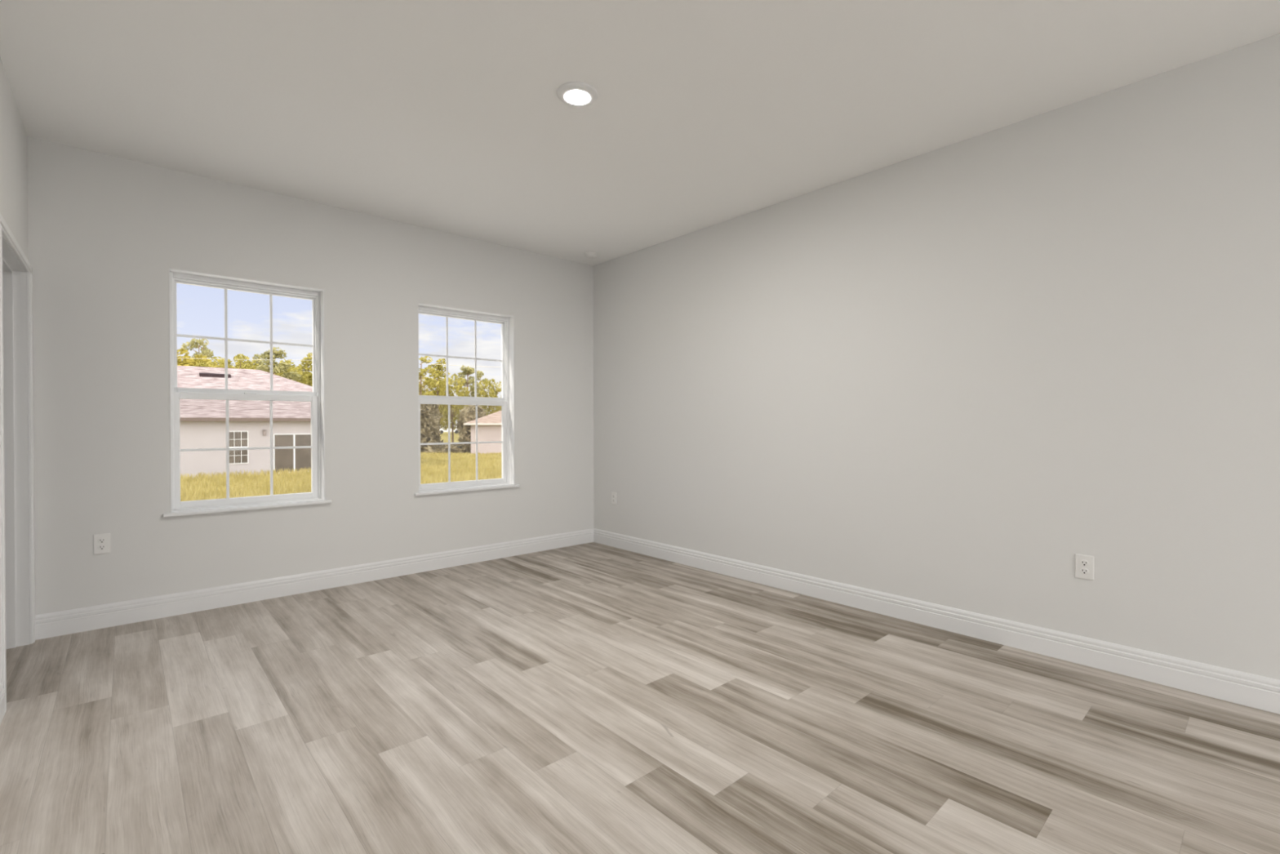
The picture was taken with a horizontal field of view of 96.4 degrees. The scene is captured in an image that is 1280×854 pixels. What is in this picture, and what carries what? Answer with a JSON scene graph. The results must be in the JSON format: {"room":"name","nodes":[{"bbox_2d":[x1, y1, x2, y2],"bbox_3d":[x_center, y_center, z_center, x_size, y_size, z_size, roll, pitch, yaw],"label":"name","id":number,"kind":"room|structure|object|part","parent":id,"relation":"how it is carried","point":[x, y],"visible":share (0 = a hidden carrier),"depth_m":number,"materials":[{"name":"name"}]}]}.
{"room":"empty bedroom","nodes":[
{"label":"empty bedroom","id":0,"kind":"room"},
{"bbox_2d":[0,57,28,260],"bbox_3d":[-0.962,-0.195,0.395,0.130,2.740,7.200,0,0,-42],"label":"wall","id":1,"kind":"structure","parent":0,"point":[13,135],"depth_m":2.70,"materials":[{"name":"white paint"}]},
{"bbox_2d":[0,682,4,724],"bbox_3d":[-0.541,1.110,0.047,0.016,0.133,6.111,0,0,-42],"label":"baseboard","id":2,"kind":"structure","parent":1,"relation":"attached to","point":[2,690],"depth_m":2.29,"materials":[{"name":"white paint"}]},
{"bbox_2d":[0,213,35,712],"bbox_3d":[-2.995,0.144,2.669,0.147,2.041,1.080,0,0,-42],"label":"door frame","id":3,"kind":"structure","parent":1,"relation":"in","point":[17,533],"depth_m":3.02,"materials":[{"name":"white paint"}]},
{"bbox_3d":[-2.603,0.171,2.330,0.017,1.989,0.052,0,1,-42],"label":"casing","id":4,"kind":"part","parent":3,"relation":"part of","materials":[{"name":"white paint"}]},
{"bbox_3d":[-2.949,-0.851,2.706,0.017,0.052,1.080,0,1,-42],"label":"casing","id":5,"kind":"part","parent":3,"relation":"part of","materials":[{"name":"white paint"}]},
{"bbox_3d":[-3.284,0.168,3.088,0.017,1.989,0.070,0,1,-42],"label":"casing","id":6,"kind":"part","parent":3,"relation":"part of","materials":[{"name":"white paint"}]},
{"bbox_2d":[26,136,593,614],"bbox_3d":[-2.444,-0.155,4.019,5.520,2.860,0.170,0,0,-42],"label":"wall","id":7,"kind":"structure","parent":0,"point":[106,232],"depth_m":3.83,"materials":[{"name":"white paint"}]},
{"bbox_2d":[93,533,110,554],"bbox_3d":[-3.107,0.674,3.305,0.072,0.116,0.010,0,0,-42],"label":"electrical outlet","id":8,"kind":"object","parent":7,"relation":"attached to","point":[101,542],"visible":1,"depth_m":3.30,"materials":[{"name":"white plastic"}]},
{"bbox_2d":[97,544,106,549],"bbox_3d":[-3.105,0.694,3.303,0.034,0.030,0.003,0,0,-42],"label":"receptacle","id":9,"kind":"object","parent":8,"relation":"attached to","point":[100,546],"depth_m":3.30,"materials":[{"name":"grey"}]},
{"bbox_2d":[97,537,106,542],"bbox_3d":[-3.106,0.655,3.303,0.034,0.030,0.003,0,0,-42],"label":"receptacle","id":10,"kind":"object","parent":8,"relation":"attached to","point":[100,540],"depth_m":3.30,"materials":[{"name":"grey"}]},
{"bbox_2d":[162,267,332,517],"bbox_3d":[-2.615,-0.216,3.849,0.928,1.522,0.203,0,0,-42],"label":"window","id":11,"kind":"structure","parent":7,"relation":"in","point":[317,397],"depth_m":3.85,"materials":[{"name":"white plastic"}]},
{"bbox_3d":[-2.662,-0.581,3.898,0.816,0.725,0.030,0,1,-42],"label":"sash","id":12,"kind":"part","parent":11,"relation":"part of","materials":[{"name":"white plastic"}]},
{"bbox_3d":[-2.639,0.145,3.878,0.828,0.734,0.032,0,1,-42],"label":"sash","id":13,"kind":"part","parent":11,"relation":"part of","materials":[{"name":"white plastic"}]},
{"bbox_3d":[-2.585,0.533,3.822,0.928,0.024,0.116,0,1,-42],"label":"sill","id":14,"kind":"part","parent":11,"relation":"part of","materials":[{"name":"white paint"}]},
{"bbox_2d":[35,528,594,639],"bbox_3d":[-1.884,1.085,4.404,3.849,0.133,0.016,0,0,-42],"label":"baseboard","id":15,"kind":"structure","parent":7,"relation":"attached to","point":[55,624],"depth_m":3.87,"materials":[{"name":"white paint"}]},
{"bbox_2d":[413,302,519,495],"bbox_3d":[-1.485,-0.225,4.866,0.928,1.522,0.203,0,0,-42],"label":"window","id":16,"kind":"structure","parent":7,"relation":"in","point":[506,401],"depth_m":5.00,"materials":[{"name":"white plastic"}]},
{"bbox_3d":[-1.533,-0.590,4.915,0.816,0.725,0.030,0,1,-42],"label":"sash","id":17,"kind":"part","parent":16,"relation":"part of","materials":[{"name":"white plastic"}]},
{"bbox_3d":[-1.509,0.136,4.895,0.828,0.734,0.032,0,1,-42],"label":"sash","id":18,"kind":"part","parent":16,"relation":"part of","materials":[{"name":"white plastic"}]},
{"bbox_3d":[-1.455,0.524,4.838,0.928,0.024,0.116,0,1,-42],"label":"sill","id":19,"kind":"part","parent":16,"relation":"part of","materials":[{"name":"white paint"}]},
{"bbox_2d":[0,542,1279,853],"bbox_3d":[0.017,1.228,1.282,5.200,0.120,7.200,0,0,-42],"label":"floor","id":20,"kind":"structure","parent":0,"point":[592,697],"depth_m":2.18,"materials":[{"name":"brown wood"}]},
{"bbox_2d":[0,0,1279,265],"bbox_3d":[0.002,-1.633,1.289,5.520,0.120,7.490,0,0,-42],"label":"ceiling","id":21,"kind":"structure","parent":0,"point":[449,116],"depth_m":2.68,"materials":[{"name":"white paint"}]},
{"bbox_2d":[556,81,598,106],"bbox_3d":[-0.297,-1.571,2.716,0.194,0.020,0.194,0,0,-42],"label":"recessed light","id":22,"kind":"object","parent":21,"relation":"in","point":[579,94],"visible":1,"depth_m":2.69,"materials":[{"name":"white paint"}]},
{"bbox_2d":[584,251,598,258],"bbox_3d":[-0.448,-1.579,5.270,0.124,0.038,0.124,0,0,-42],"label":"smoke detector","id":23,"kind":"object","parent":21,"relation":"attached to","point":[590,255],"visible":1,"depth_m":5.23,"materials":[{"name":"white plastic"}]},
{"bbox_3d":[-0.448,-1.591,5.270,0.124,0.012,0.124,0,1,-42],"label":"mounting plate","id":24,"kind":"part","parent":23,"relation":"part of","materials":[{"name":"white plastic"}]},
{"bbox_2d":[593,33,1279,679],"bbox_3d":[2.010,-0.158,3.070,0.170,2.860,7.200,0,0,-42],"label":"wall","id":25,"kind":"structure","parent":0,"point":[952,375],"depth_m":3.02,"materials":[{"name":"white paint"}]},
{"bbox_2d":[611,491,616,504],"bbox_3d":[-0.248,0.679,5.452,0.010,0.116,0.072,0,0,-42],"label":"electrical outlet","id":26,"kind":"object","parent":25,"relation":"attached to","point":[613,494],"visible":1,"depth_m":5.45,"materials":[{"name":"white plastic"}]},
{"bbox_2d":[593,528,1279,714],"bbox_3d":[1.949,1.086,3.010,0.016,0.133,7.184,0,0,-42],"label":"baseboard","id":27,"kind":"structure","parent":25,"relation":"attached to","point":[1251,690],"depth_m":3.02,"materials":[{"name":"white paint"}]},
{"bbox_2d":[1075,553,1093,580],"bbox_3d":[2.158,0.680,2.778,0.010,0.116,0.072,0,0,-42],"label":"electrical outlet","id":28,"kind":"object","parent":25,"relation":"attached to","point":[1084,564],"visible":1,"depth_m":2.77,"materials":[{"name":"white plastic"}]},
{"bbox_2d":[1080,568,1088,573],"bbox_3d":[2.156,0.699,2.776,0.003,0.030,0.034,0,0,-42],"label":"receptacle","id":29,"kind":"object","parent":28,"relation":"attached to","point":[1082,571],"depth_m":2.77,"materials":[{"name":"grey plastic"}]},
{"bbox_2d":[1080,560,1088,566],"bbox_3d":[2.156,0.660,2.776,0.003,0.030,0.034,0,0,-42],"label":"receptacle","id":30,"kind":"object","parent":28,"relation":"attached to","point":[1082,562],"depth_m":2.77,"materials":[{"name":"grey plastic"}]},
{"label":"outside","id":31,"kind":"structure","parent":0,"visible":0},
{"bbox_2d":[182,431,498,497],"bbox_3d":[-38.425,1.667,92.730,300.000,1.435,179.829,0,0,-42],"label":"ground","id":32,"kind":"structure","parent":31,"point":[444,436],"depth_m":85.87,"materials":[{"name":"plant"}]},
{"bbox_2d":[177,347,210,366],"bbox_3d":[-46.562,-2.530,58.181,6.829,10.877,5.792,0,0,-15],"label":"broadleaf tree","id":33,"kind":"object","parent":32,"relation":"on","point":[192,361],"visible":0.04,"depth_m":57.38,"materials":[{"name":"green plant"}]},
{"bbox_2d":[181,337,211,364],"bbox_3d":[-50.735,-3.823,65.923,3.174,13.209,2.957,0,0,20],"label":"pine tree","id":34,"kind":"object","parent":32,"relation":"on","point":[200,341],"visible":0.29,"depth_m":65.58,"materials":[{"name":"green plant"}]},
{"bbox_2d":[182,357,217,367],"bbox_3d":[-48.211,-2.457,61.844,5.589,10.652,5.774,0,0,27],"label":"broadleaf tree","id":35,"kind":"object","parent":32,"relation":"on","point":[202,357],"visible":0.03,"depth_m":61.86,"materials":[{"name":"green plant"}]},
{"bbox_2d":[190,337,213,364],"bbox_3d":[-56.440,-4.468,73.670,2.935,13.679,2.923,0,0,35],"label":"pine tree","id":36,"kind":"object","parent":32,"relation":"on","point":[196,344],"visible":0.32,"depth_m":73.09,"materials":[{"name":"green plant"}]},
{"bbox_2d":[191,356,235,368],"bbox_3d":[-42.956,-2.148,58.119,5.524,10.039,5.965,0,1,44],"label":"broadleaf tree","id":37,"kind":"object","parent":32,"relation":"on","point":[221,365],"visible":0.05,"depth_m":57.01,"materials":[{"name":"green plant"}]},
{"bbox_2d":[218,353,259,369],"bbox_3d":[-46.906,-2.859,65.848,5.992,11.421,6.191,0,0,32],"label":"broadleaf tree","id":38,"kind":"object","parent":32,"relation":"on","point":[247,362],"visible":0.1,"depth_m":65.79,"materials":[{"name":"green plant"}]},
{"bbox_2d":[177,355,312,386],"bbox_3d":[-58.666,-3.025,75.482,27.282,13.053,29.504,0,0,-42],"label":"thicket","id":39,"kind":"object","parent":32,"relation":"on","point":[309,375],"visible":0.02,"depth_m":73.84,"materials":[{"name":"green plant"}]},
{"bbox_2d":[177,365,312,478],"bbox_3d":[-24.378,-0.389,31.924,18.410,5.930,13.000,0,0,-42],"label":"house","id":40,"kind":"structure","parent":32,"relation":"on","point":[202,422],"depth_m":28.73,"materials":[{"name":"paint"}]},
{"bbox_2d":[199,372,231,377],"bbox_3d":[-23.186,-2.812,31.236,1.370,0.254,0.300,0,1,-42],"label":"roof vent","id":41,"kind":"object","parent":40,"relation":"attached to","point":[201,375],"depth_m":31.06,"materials":[{"name":"grey metal"}]},
{"bbox_3d":[-19.684,0.998,28.006,0.790,1.530,0.010,0,1,-42],"label":"pane","id":42,"kind":"part","parent":40,"relation":"part of","materials":[{"name":"grey glass"}]},
{"bbox_3d":[-18.218,1.356,29.310,0.810,1.890,0.020,0,1,-42],"label":"pane","id":43,"kind":"part","parent":40,"relation":"part of","materials":[{"name":"grey glass"}]},
{"bbox_3d":[-17.560,1.351,29.902,0.820,1.890,0.020,0,1,-42],"label":"pane","id":44,"kind":"part","parent":40,"relation":"part of","materials":[{"name":"grey glass"}]},
{"bbox_2d":[249,354,270,372],"bbox_3d":[-46.659,-3.143,69.899,3.748,11.617,4.803,0,0,-11],"label":"pine tree","id":45,"kind":"object","parent":32,"relation":"on","point":[260,362],"visible":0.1,"depth_m":69.84,"materials":[{"name":"green plant"}]},
{"bbox_2d":[255,346,303,381],"bbox_3d":[-39.532,-2.889,61.785,6.630,11.597,6.142,0,0,12],"label":"pine tree","id":46,"kind":"object","parent":32,"relation":"on","point":[283,367],"visible":0.29,"depth_m":61.68,"materials":[{"name":"green plant"}]},
{"bbox_2d":[274,364,308,384],"bbox_3d":[-43.089,-2.415,69.941,5.861,10.383,5.428,0,0,-22],"label":"broadleaf tree","id":47,"kind":"object","parent":32,"relation":"on","point":[292,368],"visible":0.05,"depth_m":70.03,"materials":[{"name":"green plant"}]},
{"bbox_2d":[297,352,312,377],"bbox_3d":[-45.253,-3.867,78.038,5.233,12.657,4.083,0,0,-19],"label":"pine tree","id":48,"kind":"object","parent":32,"relation":"on","point":[308,363],"visible":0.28,"depth_m":77.58,"materials":[{"name":"green plant"}]},
{"bbox_2d":[180,451,502,501],"bbox_3d":[-16.274,2.244,42.885,29.875,0.836,72.576,0,0,2],"label":"grass","id":49,"kind":"structure","parent":32,"relation":"on","point":[466,470],"depth_m":24.87,"materials":[{"name":"yellow plant"}]},
{"bbox_2d":[418,355,439,395],"bbox_3d":[-22.048,-2.244,58.063,3.728,10.105,3.428,0,0,12],"label":"pine tree","id":50,"kind":"object","parent":32,"relation":"on","point":[422,371],"visible":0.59,"depth_m":57.76,"materials":[{"name":"green plant"}]},
{"bbox_2d":[418,376,453,425],"bbox_3d":[-27.354,-1.933,74.222,6.755,9.346,6.538,0,0,33],"label":"broadleaf tree","id":51,"kind":"object","parent":32,"relation":"on","point":[440,378],"visible":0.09,"depth_m":74.06,"materials":[{"name":"green plant"}]},
{"bbox_2d":[425,358,457,436],"bbox_3d":[-23.252,-2.561,66.108,5.538,10.715,4.321,0,0,41],"label":"pine tree","id":52,"kind":"object","parent":32,"relation":"on","point":[439,371],"visible":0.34,"depth_m":65.71,"materials":[{"name":"green plant"}]},
{"bbox_2d":[439,427,458,433],"bbox_3d":[-36.085,0.493,108.005,4.300,1.519,1.800,0,0,-22],"label":"car","id":53,"kind":"object","parent":32,"relation":"on","point":[442,430],"visible":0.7,"depth_m":107.08,"materials":[{"name":"white paint"}]},
{"bbox_2d":[420,404,487,453],"bbox_3d":[-19.504,0.309,56.072,10.087,6.628,6.448,0,0,0],"label":"thicket","id":54,"kind":"object","parent":32,"relation":"on","point":[430,417],"visible":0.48,"depth_m":54.33,"materials":[{"name":"green plant"}]},
{"bbox_2d":[438,373,470,442],"bbox_3d":[-20.287,-1.542,62.095,3.608,8.620,3.060,0,0,-12],"label":"broadleaf tree","id":55,"kind":"object","parent":32,"relation":"on","point":[459,387],"visible":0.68,"depth_m":61.67,"materials":[{"name":"green plant"}]},
{"bbox_2d":[441,364,488,421],"bbox_3d":[-21.298,-2.398,69.783,5.010,10.306,5.425,0,0,13],"label":"pine tree","id":56,"kind":"object","parent":32,"relation":"on","point":[467,371],"visible":0.39,"depth_m":69.59,"materials":[{"name":"green plant"}]},
{"bbox_2d":[472,370,489,396],"bbox_3d":[-21.549,-2.462,77.856,2.308,10.326,2.304,0,1,-44],"label":"pine tree","id":57,"kind":"object","parent":32,"relation":"on","point":[479,374],"visible":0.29,"depth_m":77.44,"materials":[{"name":"green plant"}]},
{"bbox_2d":[463,410,501,453],"bbox_3d":[-7.499,0.188,58.173,19.810,5.050,10.650,0,0,-16],"label":"house","id":58,"kind":"structure","parent":32,"relation":"on","point":[489,426],"depth_m":51.36,"materials":[{"name":"paint"}]},
{"bbox_2d":[477,378,501,415],"bbox_3d":[-19.283,-1.773,73.831,3.941,8.954,4.256,0,0,3],"label":"broadleaf tree","id":59,"kind":"object","parent":32,"relation":"on","point":[494,394],"visible":0.38,"depth_m":73.31,"materials":[{"name":"green plant"}]},
{"bbox_3d":[-26.466,-2.126,55.987,0.257,9.941,0.257,0,0,-42],"label":"utility pole","id":60,"kind":"object","parent":32,"relation":"on","visible":0},
{"bbox_2d":[177,357,500,367],"bbox_3d":[-29.763,-6.333,55.921,46.976,1.447,0.111,0,0,0],"label":"overhead cable","id":61,"kind":"object","parent":60,"relation":"attached to","point":[177,357],"visible":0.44,"depth_m":55.90,"materials":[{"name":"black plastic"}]}
]}

